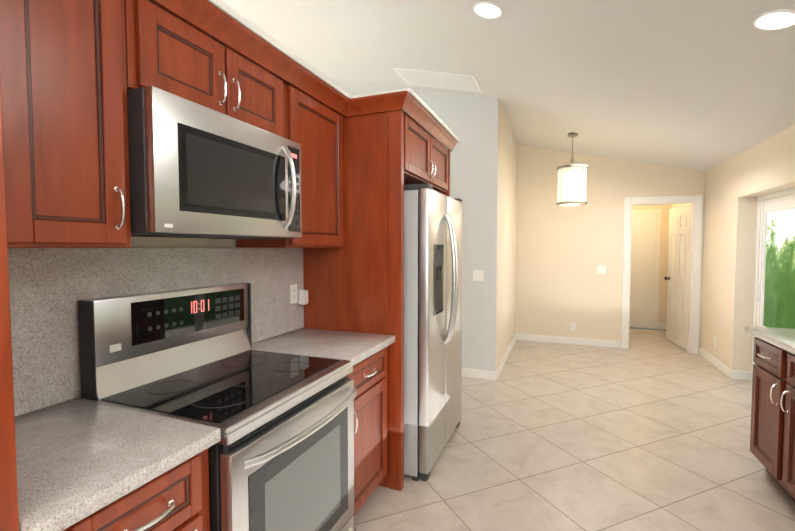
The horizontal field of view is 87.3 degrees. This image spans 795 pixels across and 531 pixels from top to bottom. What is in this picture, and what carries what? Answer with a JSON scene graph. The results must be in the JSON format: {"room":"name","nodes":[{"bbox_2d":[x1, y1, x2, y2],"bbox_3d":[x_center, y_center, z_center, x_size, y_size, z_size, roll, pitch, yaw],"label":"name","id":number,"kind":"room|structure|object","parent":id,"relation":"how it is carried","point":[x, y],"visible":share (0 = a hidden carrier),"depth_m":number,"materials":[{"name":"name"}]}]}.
{"room":"kitchen","nodes":[
{"label":"kitchen","id":0,"kind":"room"},
{"bbox_2d":[75,237,235,399],"bbox_3d":[-1.352,0.244,0.916,0.120,2.274,6.020,1,3,22],"label":"wall","id":1,"kind":"structure","parent":0,"point":[151,242],"depth_m":1.79,"materials":[{"name":"paint"}]},
{"bbox_2d":[0,0,130,247],"bbox_3d":[-1.012,-0.437,1.093,0.356,0.780,0.451,1,3,22],"label":"upper cabinet","id":2,"kind":"object","parent":1,"relation":"attached to","point":[64,106],"visible":0.98,"depth_m":1.09,"materials":[{"name":"brown wood"}]},
{"bbox_2d":[8,248,303,415],"bbox_3d":[-0.927,0.176,1.799,0.020,0.501,1.777,1,3,22],"label":"backsplash","id":3,"kind":"structure","parent":1,"relation":"attached to","point":[49,288],"depth_m":1.43,"materials":[{"name":"grey stone"}]},
{"bbox_2d":[290,284,297,303],"bbox_3d":[-0.626,0.172,2.520,0.008,0.115,0.070,1,3,22],"label":"outlet","id":4,"kind":"object","parent":3,"relation":"attached to","point":[293,294],"visible":1,"depth_m":2.51,"materials":[{"name":"white plastic"}]},
{"bbox_2d":[299,289,307,304],"bbox_3d":[-0.579,0.195,2.567,0.045,0.090,0.050,1,3,22],"label":"plug","id":5,"kind":"object","parent":4,"relation":"attached to","point":[303,296],"visible":0.94,"depth_m":2.55,"materials":[{"name":"white plastic"}]},
{"bbox_2d":[124,0,283,137],"bbox_3d":[-0.789,-0.704,1.649,0.356,0.295,0.758,1,3,22],"label":"upper cabinet","id":6,"kind":"object","parent":1,"relation":"attached to","point":[169,52],"visible":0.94,"depth_m":1.47,"materials":[{"name":"brown wood"}]},
{"bbox_2d":[127,86,301,238],"bbox_3d":[-0.740,-0.329,1.645,0.462,0.439,0.756,1,3,22],"label":"over-the-range microwave","id":7,"kind":"object","parent":6,"relation":"attached to","point":[196,170],"visible":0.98,"depth_m":1.41,"materials":[{"name":"grey metal"}]},
{"bbox_2d":[236,81,343,247],"bbox_3d":[-0.546,-0.488,2.274,0.356,0.780,0.558,1,3,22],"label":"upper cabinet","id":8,"kind":"object","parent":1,"relation":"attached to","point":[313,127],"visible":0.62,"depth_m":2.20,"materials":[{"name":"brown wood"}]},
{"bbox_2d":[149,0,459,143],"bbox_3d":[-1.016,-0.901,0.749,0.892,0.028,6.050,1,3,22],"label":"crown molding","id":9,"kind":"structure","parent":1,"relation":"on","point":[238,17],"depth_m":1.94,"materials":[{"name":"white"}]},
{"bbox_2d":[331,80,517,370],"bbox_3d":[-0.581,-0.991,7.168,5.090,4.200,4.034,1,3,22],"label":"wall","id":10,"kind":"structure","parent":0,"point":[470,122],"depth_m":4.49,"materials":[{"name":"white paint"}]},
{"bbox_2d":[473,270,483,280],"bbox_3d":[0.869,0.107,4.470,0.116,0.115,0.010,1,3,22],"label":"light switch","id":11,"kind":"object","parent":10,"relation":"attached to","point":[478,275],"visible":1,"depth_m":4.47,"materials":[{"name":"white plastic"}]},
{"bbox_2d":[462,368,497,380],"bbox_3d":[-1.311,1.139,5.376,5.094,0.100,0.017,1,3,22],"label":"baseboard","id":12,"kind":"structure","parent":10,"relation":"attached to","point":[466,372],"depth_m":4.50,"materials":[{"name":"white wood"}]},
{"bbox_2d":[497,333,516,376],"bbox_3d":[1.446,1.136,5.439,0.017,0.100,2.090,1,3,22],"label":"baseboard","id":13,"kind":"structure","parent":10,"relation":"attached to","point":[502,363],"depth_m":5.22,"materials":[{"name":"white wood"}]},
{"bbox_2d":[510,132,512,145],"bbox_3d":[1.473,-1.634,5.383,0.018,0.120,0.250,1,3,22],"label":"air vent","id":14,"kind":"object","parent":10,"relation":"in","point":[511,139],"visible":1,"depth_m":5.32,"materials":[{"name":"white plastic"}]},
{"bbox_2d":[221,0,794,171],"bbox_3d":[-1.089,-2.029,2.451,7.810,1.971,9.490,1,3,22],"label":"ceiling","id":15,"kind":"structure","parent":0,"point":[703,85],"depth_m":3.26,"materials":[{"name":"white paint"}]},
{"bbox_2d":[393,67,482,92],"bbox_3d":[0.411,-1.855,4.169,0.809,0.201,0.450,1,3,22],"label":"ceiling vent","id":16,"kind":"object","parent":15,"relation":"in","point":[447,80],"visible":0.98,"depth_m":4.12,"materials":[{"name":"white plastic"}]},
{"bbox_2d":[473,1,502,18],"bbox_3d":[0.575,-1.621,2.645,0.189,0.058,0.194,1,3,22],"label":"recessed light","id":17,"kind":"object","parent":15,"relation":"in","point":[487,10],"visible":0.98,"depth_m":2.64,"materials":[{"name":"white plastic"}]},
{"bbox_2d":[556,133,587,205],"bbox_3d":[2.125,-1.171,5.066,0.359,0.858,0.359,1,3,22],"label":"lantern light","id":18,"kind":"object","parent":15,"relation":"hanging from","point":[570,189],"visible":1,"depth_m":4.99,"materials":[{"name":"white glass"}]},
{"bbox_2d":[752,9,794,29],"bbox_3d":[1.933,-1.252,2.125,0.189,0.058,0.194,1,3,22],"label":"recessed light","id":19,"kind":"object","parent":15,"relation":"in","point":[777,19],"visible":1,"depth_m":2.12,"materials":[{"name":"white glass"}]},
{"bbox_2d":[354,329,794,530],"bbox_3d":[-0.763,1.331,3.248,7.900,0.100,11.100,1,3,22],"label":"floor","id":20,"kind":"structure","parent":0,"point":[648,430],"depth_m":2.86,"materials":[{"name":"tile"}]},
{"bbox_2d":[0,68,18,530],"bbox_3d":[-1.087,0.299,0.506,0.671,2.200,0.748,1,3,22],"label":"pantry cabinet","id":21,"kind":"object","parent":20,"relation":"on","point":[9,516],"visible":1,"depth_m":0.73,"materials":[{"name":"brown wood"}]},
{"bbox_2d":[63,448,209,530],"bbox_3d":[-0.875,0.937,1.099,0.651,0.874,0.450,1,3,22],"label":"base cabinet","id":22,"kind":"object","parent":20,"relation":"on","point":[176,498],"visible":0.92,"depth_m":1.04,"materials":[{"name":"brown wood"}]},
{"bbox_2d":[15,398,220,530],"bbox_3d":[-0.878,0.479,1.080,0.646,0.039,0.452,1,3,22],"label":"countertop","id":23,"kind":"structure","parent":22,"relation":"on","point":[77,460],"depth_m":1.02,"materials":[{"name":"grey stone"}]},
{"bbox_2d":[78,283,356,530],"bbox_3d":[-0.592,0.728,1.633,0.724,1.245,0.756,1,3,22],"label":"range","id":24,"kind":"object","parent":20,"relation":"on","point":[281,455],"visible":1,"depth_m":1.51,"materials":[{"name":"silver metal"}]},
{"bbox_2d":[347,346,387,515],"bbox_3d":[-0.410,0.886,2.277,0.651,0.874,0.551,1,3,22],"label":"base cabinet","id":25,"kind":"object","parent":20,"relation":"on","point":[369,376],"visible":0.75,"depth_m":2.17,"materials":[{"name":"brown wood"}]},
{"bbox_2d":[251,328,394,365],"bbox_3d":[-0.412,0.428,2.259,0.646,0.039,0.553,1,3,22],"label":"countertop","id":26,"kind":"structure","parent":25,"relation":"on","point":[355,347],"depth_m":2.19,"materials":[{"name":"grey stone"}]},
{"bbox_2d":[303,110,449,490],"bbox_3d":[-0.076,0.190,3.011,0.711,2.200,1.107,1,3,22],"label":"tall cabinet","id":27,"kind":"object","parent":20,"relation":"on","point":[355,283],"visible":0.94,"depth_m":2.44,"materials":[{"name":"brown wood"}]},
{"bbox_2d":[151,0,456,151],"bbox_3d":[-0.379,-0.886,1.727,0.406,0.082,3.633,1,3,22],"label":"crown molding","id":28,"kind":"structure","parent":27,"relation":"attached to","point":[210,19],"depth_m":1.91,"materials":[{"name":"brown wood"}]},
{"bbox_2d":[404,183,462,480],"bbox_3d":[0.028,0.394,3.003,0.841,1.796,0.900,1,3,22],"label":"refrigerator","id":29,"kind":"object","parent":20,"relation":"on","point":[433,228],"visible":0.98,"depth_m":2.53,"materials":[{"name":"grey metal"}]},
{"bbox_2d":[750,337,794,502],"bbox_3d":[2.128,0.916,1.583,0.626,0.874,2.118,1,3,22],"label":"base cabinet","id":30,"kind":"object","parent":20,"relation":"on","point":[772,440],"visible":1,"depth_m":2.36,"materials":[{"name":"brown wood"}]},
{"bbox_2d":[745,326,794,354],"bbox_3d":[2.131,0.458,1.567,0.623,0.039,2.170,1,3,22],"label":"countertop","id":31,"kind":"structure","parent":30,"relation":"on","point":[783,338],"depth_m":2.42,"materials":[{"name":"grey stone"}]},
{"bbox_2d":[516,145,705,353],"bbox_3d":[2.946,-0.513,5.964,2.370,3.350,0.120,1,3,22],"label":"wall","id":32,"kind":"structure","parent":0,"point":[563,252],"depth_m":6.05,"materials":[{"name":"paint"}]},
{"bbox_2d":[517,333,620,347],"bbox_3d":[2.494,1.105,6.141,1.410,0.100,0.014,1,3,22],"label":"baseboard","id":33,"kind":"structure","parent":32,"relation":"attached to","point":[526,337],"depth_m":6.12,"materials":[{"name":"white wood"}]},
{"bbox_2d":[571,323,575,330],"bbox_3d":[2.574,0.897,6.103,0.070,0.115,0.008,1,3,22],"label":"electrical outlet plate","id":34,"kind":"object","parent":32,"relation":"attached to","point":[573,326],"visible":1,"depth_m":6.10,"materials":[{"name":"white plastic"}]},
{"bbox_2d":[597,265,605,273],"bbox_3d":[2.908,0.058,5.933,0.116,0.115,0.010,1,3,22],"label":"switch plate","id":35,"kind":"object","parent":32,"relation":"attached to","point":[601,269],"visible":1,"depth_m":5.93,"materials":[{"name":"white plastic"}]},
{"bbox_2d":[621,194,702,353],"bbox_3d":[3.604,0.115,5.731,0.915,2.115,0.156,1,3,22],"label":"door frame","id":36,"kind":"structure","parent":32,"relation":"attached to","point":[696,219],"depth_m":5.59,"materials":[{"name":"white wood"}]},
{"bbox_2d":[664,204,690,349],"bbox_3d":[4.040,0.153,6.032,0.181,1.988,0.743,1,3,22],"label":"door leaf","id":37,"kind":"structure","parent":32,"relation":"in","point":[678,275],"depth_m":5.99,"materials":[{"name":"white wood"}]},
{"bbox_2d":[632,204,670,327],"bbox_3d":[3.714,-0.210,7.611,2.600,2.600,0.120,1,3,22],"label":"wall","id":38,"kind":"structure","parent":0,"point":[663,264],"depth_m":7.21,"materials":[{"name":"paint"}]},
{"bbox_2d":[630,209,660,328],"bbox_3d":[4.127,0.064,7.360,0.870,2.075,0.065,1,3,22],"label":"door","id":39,"kind":"structure","parent":38,"relation":"attached to","point":[645,263],"depth_m":7.30,"materials":[{"name":"white wood"}]},
{"bbox_2d":[671,125,794,380],"bbox_3d":[2.766,-0.165,1.978,0.230,3.000,11.050,1,3,22],"label":"wall","id":40,"kind":"structure","parent":0,"point":[737,186],"depth_m":4.48,"materials":[{"name":"paint"}]},
{"bbox_2d":[699,347,735,378],"bbox_3d":[3.819,1.155,5.010,0.034,0.100,1.120,1,3,22],"label":"baseboard","id":41,"kind":"structure","parent":40,"relation":"attached to","point":[703,353],"depth_m":4.85,"materials":[{"name":"white wood"}]},
{"bbox_2d":[751,187,794,380],"bbox_3d":[3.402,0.298,3.430,0.068,1.948,2.076,1,3,22],"label":"window frame","id":42,"kind":"structure","parent":40,"relation":"in","point":[777,201],"depth_m":4.22,"materials":[{"name":"white metal"}]},
{"label":"outside","id":43,"kind":"structure","parent":0,"visible":0},
{"bbox_2d":[763,208,794,328],"bbox_3d":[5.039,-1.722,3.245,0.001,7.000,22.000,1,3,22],"label":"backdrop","id":44,"kind":"structure","parent":43,"point":[780,238],"depth_m":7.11,"materials":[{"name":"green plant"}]}
]}

